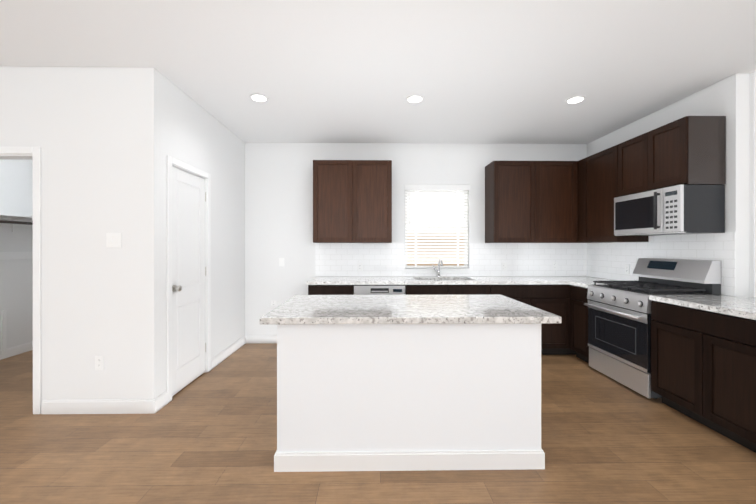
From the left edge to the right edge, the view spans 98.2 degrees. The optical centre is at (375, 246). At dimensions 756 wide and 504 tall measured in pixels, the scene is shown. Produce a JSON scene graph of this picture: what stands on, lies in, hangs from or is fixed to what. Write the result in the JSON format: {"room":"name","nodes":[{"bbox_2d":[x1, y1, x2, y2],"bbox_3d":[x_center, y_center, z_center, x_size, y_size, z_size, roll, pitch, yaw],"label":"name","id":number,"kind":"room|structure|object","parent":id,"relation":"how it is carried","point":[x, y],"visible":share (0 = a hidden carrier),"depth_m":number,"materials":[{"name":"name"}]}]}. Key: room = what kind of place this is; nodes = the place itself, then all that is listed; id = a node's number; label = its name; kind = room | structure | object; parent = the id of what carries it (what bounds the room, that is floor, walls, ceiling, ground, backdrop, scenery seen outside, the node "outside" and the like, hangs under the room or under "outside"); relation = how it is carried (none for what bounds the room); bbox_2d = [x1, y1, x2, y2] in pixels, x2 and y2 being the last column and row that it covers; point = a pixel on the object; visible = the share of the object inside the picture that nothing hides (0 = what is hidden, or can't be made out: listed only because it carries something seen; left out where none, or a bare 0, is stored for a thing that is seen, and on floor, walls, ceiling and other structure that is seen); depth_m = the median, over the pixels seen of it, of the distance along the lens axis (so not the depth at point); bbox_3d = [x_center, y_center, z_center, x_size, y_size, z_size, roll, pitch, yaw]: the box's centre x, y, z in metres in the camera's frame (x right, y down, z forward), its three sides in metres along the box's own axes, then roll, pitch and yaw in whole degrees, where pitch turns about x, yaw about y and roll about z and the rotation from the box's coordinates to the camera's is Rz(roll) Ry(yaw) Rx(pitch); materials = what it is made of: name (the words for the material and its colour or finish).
{"room":"kitchen","nodes":[
{"label":"kitchen","id":0,"kind":"room"},
{"bbox_2d":[0,160,32,347],"bbox_3d":[-4.454,-0.055,3.569,0.115,2.750,1.765,0,0,-1],"label":"wall","id":1,"kind":"structure","parent":0,"point":[16,275],"depth_m":4.03,"materials":[{"name":"white paint"}]},
{"bbox_2d":[0,310,6,355],"bbox_3d":[-4.371,1.010,3.544,0.049,0.520,0.700,0,0,-1],"label":"access panel","id":2,"kind":"object","parent":1,"relation":"attached to","point":[3,330],"visible":0.96,"depth_m":3.86,"materials":[{"name":"white"}]},
{"bbox_2d":[0,213,32,259],"bbox_3d":[-4.241,-0.107,3.572,0.309,0.515,1.759,0,0,-1],"label":"shelf","id":3,"kind":"object","parent":1,"relation":"attached to","point":[11,220],"visible":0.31,"depth_m":3.92,"materials":[{"name":"white"}]},
{"bbox_2d":[0,341,32,359],"bbox_3d":[-4.389,1.267,3.571,0.014,0.107,1.765,0,0,-1],"label":"baseboard","id":4,"kind":"structure","parent":1,"relation":"attached to","point":[19,349],"depth_m":4.01,"materials":[{"name":"white wood"}]},
{"bbox_2d":[0,66,139,401],"bbox_3d":[-4.181,-0.054,2.633,4.605,2.750,0.115,0,0,-1],"label":"wall","id":5,"kind":"structure","parent":0,"point":[80,126],"depth_m":2.60,"materials":[{"name":"white paint"}]},
{"bbox_2d":[0,147,40,413],"bbox_3d":[-3.121,0.266,2.640,0.946,2.111,0.131,0,0,-1],"label":"door frame","id":6,"kind":"structure","parent":5,"relation":"attached to","point":[21,153],"depth_m":2.58,"materials":[{"name":"white wood"}]},
{"bbox_2d":[95,356,103,369],"bbox_3d":[-2.192,0.921,2.600,0.070,0.115,0.008,0,0,-1],"label":"outlet","id":7,"kind":"object","parent":5,"relation":"attached to","point":[99,362],"visible":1,"depth_m":2.60,"materials":[{"name":"white plastic"}]},
{"bbox_2d":[41,391,167,413],"bbox_3d":[-2.193,1.268,2.675,0.888,0.107,0.167,0,0,-1],"label":"baseboard","id":8,"kind":"structure","parent":5,"relation":"attached to","point":[137,406],"depth_m":2.59,"materials":[{"name":"white wood"}]},
{"bbox_2d":[106,233,120,247],"bbox_3d":[-2.078,-0.054,2.601,0.118,0.118,0.008,0,0,-1],"label":"light switch","id":9,"kind":"object","parent":5,"relation":"attached to","point":[113,240],"visible":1,"depth_m":2.60,"materials":[{"name":"white plastic"}]},
{"bbox_2d":[140,67,244,398],"bbox_3d":[-1.833,-0.055,3.549,0.115,2.750,1.880,0,0,-1],"label":"wall","id":10,"kind":"structure","parent":0,"point":[176,122],"depth_m":2.94,"materials":[{"name":"white paint"}]},
{"bbox_2d":[166,155,210,402],"bbox_3d":[-1.819,0.272,3.132,0.131,2.097,0.739,0,0,-1],"label":"door frame","id":11,"kind":"structure","parent":10,"relation":"attached to","point":[177,163],"depth_m":2.94,"materials":[{"name":"white wood"}]},
{"bbox_2d":[172,166,205,395],"bbox_3d":[-1.768,0.300,3.136,0.099,2.022,0.614,0,0,-1],"label":"pantry door","id":12,"kind":"structure","parent":10,"relation":"in","point":[188,276],"depth_m":3.11,"materials":[{"name":"white paint"}]},
{"bbox_2d":[211,336,245,369],"bbox_3d":[-1.775,1.266,4.000,0.014,0.107,0.965,0,0,-1],"label":"baseboard","id":13,"kind":"structure","parent":10,"relation":"attached to","point":[219,358],"depth_m":3.91,"materials":[{"name":"white wood"}]},
{"bbox_2d":[0,343,755,503],"bbox_3d":[-0.451,1.373,0.430,12.300,0.100,8.460,0,0,-1],"label":"floor","id":14,"kind":"structure","parent":0,"point":[209,437],"depth_m":2.07,"materials":[{"name":"brown wood"}]},
{"bbox_2d":[308,285,353,294],"bbox_3d":[-0.536,0.885,4.192,0.538,0.870,0.626,0,0,-1],"label":"base cabinet","id":15,"kind":"object","parent":14,"relation":"on","point":[312,289],"depth_m":3.88,"materials":[{"name":"brown wood"}]},
{"bbox_2d":[354,285,404,294],"bbox_3d":[0.045,0.887,4.168,0.612,0.866,0.577,0,0,-1],"label":"dishwasher","id":16,"kind":"object","parent":14,"relation":"on","point":[379,289],"visible":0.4,"depth_m":3.88,"materials":[{"name":"grey metal"}]},
{"bbox_2d":[405,285,411,294],"bbox_3d":[0.045,0.885,4.200,0.744,0.870,0.626,0,0,-1],"label":"base cabinet","id":17,"kind":"object","parent":14,"relation":"on","point":[408,288],"depth_m":3.89,"materials":[{"name":"brown wood"}]},
{"bbox_2d":[274,326,544,471],"bbox_3d":[0.199,0.886,2.337,1.602,0.870,0.804,0,0,-1],"label":"kitchen island","id":18,"kind":"object","parent":14,"relation":"on","point":[403,382],"depth_m":1.95,"materials":[{"name":"white paint"}]},
{"bbox_2d":[260,294,561,325],"bbox_3d":[0.204,0.429,2.359,1.764,0.040,0.900,0,0,-1],"label":"island countertop","id":19,"kind":"structure","parent":18,"relation":"on","point":[495,309],"depth_m":2.08,"materials":[{"name":"white stone"}]},
{"bbox_2d":[412,285,495,294],"bbox_3d":[0.893,0.885,4.212,1.072,0.870,0.626,0,0,-1],"label":"base cabinet","id":20,"kind":"object","parent":14,"relation":"on","point":[416,289],"depth_m":3.90,"materials":[{"name":"brown wood"}]},
{"bbox_2d":[306,259,617,287],"bbox_3d":[1.063,0.401,4.036,3.761,0.480,0.970,0,0,-1],"label":"countertop","id":21,"kind":"structure","parent":20,"relation":"on","point":[580,281],"depth_m":3.98,"materials":[{"name":"white stone"}]},
{"bbox_2d":[496,284,575,354],"bbox_3d":[1.830,0.885,4.226,1.046,0.870,0.626,0,0,-1],"label":"base cabinet","id":22,"kind":"object","parent":14,"relation":"on","point":[555,300],"depth_m":3.92,"materials":[{"name":"brown wood"}]},
{"bbox_2d":[570,285,588,362],"bbox_3d":[2.635,0.885,3.759,0.626,0.870,0.366,0,0,-1],"label":"base cabinet","id":23,"kind":"object","parent":14,"relation":"on","point":[579,346],"visible":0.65,"depth_m":3.75,"materials":[{"name":"brown wood"}]},
{"bbox_2d":[584,258,720,398],"bbox_3d":[2.599,0.721,3.180,0.698,1.200,0.770,0,0,-1],"label":"steel gas range","id":24,"kind":"object","parent":14,"relation":"on","point":[619,328],"visible":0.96,"depth_m":3.06,"materials":[{"name":"grey metal"}]},
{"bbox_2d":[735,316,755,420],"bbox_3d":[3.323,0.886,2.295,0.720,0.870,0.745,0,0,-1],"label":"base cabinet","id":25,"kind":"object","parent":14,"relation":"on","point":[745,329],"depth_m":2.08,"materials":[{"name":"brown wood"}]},
{"bbox_2d":[649,295,755,319],"bbox_3d":[3.018,0.430,1.923,1.360,0.040,1.739,0,0,-1],"label":"countertop","id":26,"kind":"structure","parent":25,"relation":"on","point":[743,307],"depth_m":2.42,"materials":[{"name":"white stone"}]},
{"bbox_2d":[0,0,755,143],"bbox_3d":[-0.451,-1.477,0.427,12.300,0.100,8.460,0,0,-1],"label":"ceiling","id":27,"kind":"structure","parent":0,"point":[469,71],"depth_m":2.46,"materials":[{"name":"white paint"}]},
{"bbox_2d":[249,94,268,101],"bbox_3d":[-1.115,-1.425,3.138,0.176,0.006,0.176,0,0,-1],"label":"recessed light","id":28,"kind":"object","parent":27,"relation":"in","point":[259,97],"visible":1,"depth_m":3.12,"materials":[{"name":"white plastic"}]},
{"bbox_2d":[406,95,423,102],"bbox_3d":[0.382,-1.425,3.160,0.176,0.006,0.176,0,0,-1],"label":"recessed light","id":29,"kind":"object","parent":27,"relation":"in","point":[415,98],"visible":1,"depth_m":3.14,"materials":[{"name":"white plastic"}]},
{"bbox_2d":[565,96,585,103],"bbox_3d":[1.940,-1.425,3.182,0.176,0.006,0.176,0,0,-1],"label":"recessed light","id":30,"kind":"object","parent":27,"relation":"in","point":[574,99],"visible":1,"depth_m":3.16,"materials":[{"name":"white plastic"}]},
{"bbox_2d":[245,143,586,334],"bbox_3d":[-0.511,-0.056,4.583,12.300,2.750,0.150,0,0,-1],"label":"wall","id":31,"kind":"structure","parent":0,"point":[278,200],"depth_m":4.50,"materials":[{"name":"white paint"}]},
{"bbox_2d":[245,335,276,342],"bbox_3d":[-1.299,1.266,4.491,0.980,0.107,0.014,0,0,-1],"label":"baseboard","id":32,"kind":"structure","parent":31,"relation":"attached to","point":[261,338],"depth_m":4.48,"materials":[{"name":"white wood"}]},
{"bbox_2d":[279,258,283,265],"bbox_3d":[-1.287,0.209,4.493,0.070,0.115,0.008,0,0,-1],"label":"light switch","id":33,"kind":"object","parent":31,"relation":"attached to","point":[281,261],"visible":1,"depth_m":4.49,"materials":[{"name":"white plastic"}]},
{"bbox_2d":[313,160,391,242],"bbox_3d":[-0.297,-0.581,4.331,1.006,1.051,0.340,0,0,-1],"label":"upper cabinet","id":34,"kind":"object","parent":31,"relation":"attached to","point":[352,201],"visible":1,"depth_m":4.17,"materials":[{"name":"brown wood"}]},
{"bbox_2d":[405,190,466,267],"bbox_3d":[0.852,-0.273,4.638,0.885,1.143,0.050,0,0,-1],"label":"kitchen window","id":35,"kind":"structure","parent":31,"relation":"in","point":[436,227],"depth_m":4.63,"materials":[{"name":"white plastic"}]},
{"bbox_2d":[404,185,469,267],"bbox_3d":[0.853,-0.285,4.556,0.911,1.145,0.089,0,0,-1],"label":"window blind","id":36,"kind":"object","parent":35,"relation":"attached to","point":[416,257],"visible":0.96,"depth_m":4.56,"materials":[{"name":"white plastic"}]},
{"bbox_2d":[404,269,470,273],"bbox_3d":[0.853,0.335,4.561,0.927,0.069,0.105,0,0,-1],"label":"window sill","id":37,"kind":"structure","parent":31,"relation":"attached to","point":[432,271],"depth_m":4.51,"materials":[{"name":"white"}]},
{"bbox_2d":[315,243,586,275],"bbox_3d":[1.054,0.175,4.527,3.757,0.461,0.008,0,0,-1],"label":"tile backsplash","id":38,"kind":"structure","parent":31,"relation":"attached to","point":[485,259],"depth_m":4.53,"materials":[{"name":"white tile"}]},
{"bbox_2d":[357,263,362,270],"bbox_3d":[-0.212,0.279,4.500,0.070,0.115,0.008,0,0,-1],"label":"outlet","id":39,"kind":"object","parent":38,"relation":"attached to","point":[359,266],"visible":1,"depth_m":4.50,"materials":[{"name":"white plastic"}]},
{"bbox_2d":[485,161,577,242],"bbox_3d":[2.072,-0.581,4.365,1.117,1.052,0.340,0,0,-1],"label":"upper cabinet","id":40,"kind":"object","parent":31,"relation":"attached to","point":[531,201],"depth_m":4.20,"materials":[{"name":"brown wood"}]},
{"bbox_2d":[587,73,749,296],"bbox_3d":[3.011,-0.055,3.629,0.115,2.750,1.860,0,0,-1],"label":"wall","id":41,"kind":"structure","parent":0,"point":[728,97],"depth_m":2.73,"materials":[{"name":"white paint"}]},
{"bbox_2d":[578,145,648,242],"bbox_3d":[2.770,-0.581,3.877,0.340,1.051,0.692,0,0,-1],"label":"upper cabinet","id":42,"kind":"object","parent":41,"relation":"attached to","point":[597,183],"visible":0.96,"depth_m":3.82,"materials":[{"name":"brown wood"}]},
{"bbox_2d":[587,232,735,295],"bbox_3d":[2.950,0.141,3.624,0.008,0.531,1.852,0,0,-1],"label":"tile backsplash","id":43,"kind":"structure","parent":41,"relation":"attached to","point":[608,260],"depth_m":3.32,"materials":[{"name":"white tile"}]},
{"bbox_2d":[625,264,629,273],"bbox_3d":[2.938,0.262,3.828,0.008,0.115,0.070,0,0,-1],"label":"outlet","id":44,"kind":"object","parent":43,"relation":"attached to","point":[627,268],"visible":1,"depth_m":3.82,"materials":[{"name":"white plastic"}]},
{"bbox_2d":[618,116,725,196],"bbox_3d":[2.780,-0.818,3.144,0.340,0.574,0.766,0,0,-1],"label":"upper cabinet","id":45,"kind":"object","parent":41,"relation":"attached to","point":[688,150],"visible":0.98,"depth_m":2.86,"materials":[{"name":"brown wood"}]},
{"bbox_2d":[614,184,724,235],"bbox_3d":[2.734,-0.323,3.144,0.428,0.408,0.760,0,0,-1],"label":"over-the-range microwave","id":46,"kind":"object","parent":45,"relation":"attached to","point":[681,209],"visible":1,"depth_m":2.84,"materials":[{"name":"stainless steel"},{"name":"black glass"},{"name":"dark grey painted metal"}]},
{"bbox_2d":[749,71,755,296],"bbox_3d":[4.299,-0.054,2.742,2.435,2.750,0.115,0,0,-1],"label":"wall","id":47,"kind":"structure","parent":0,"point":[752,264],"depth_m":2.68,"materials":[{"name":"white paint"}]},
{"label":"outside","id":48,"kind":"structure","parent":0,"visible":0},
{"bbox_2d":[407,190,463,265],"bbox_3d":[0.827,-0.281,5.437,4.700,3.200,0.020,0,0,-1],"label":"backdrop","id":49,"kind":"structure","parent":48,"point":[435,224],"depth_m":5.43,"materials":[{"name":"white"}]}
]}

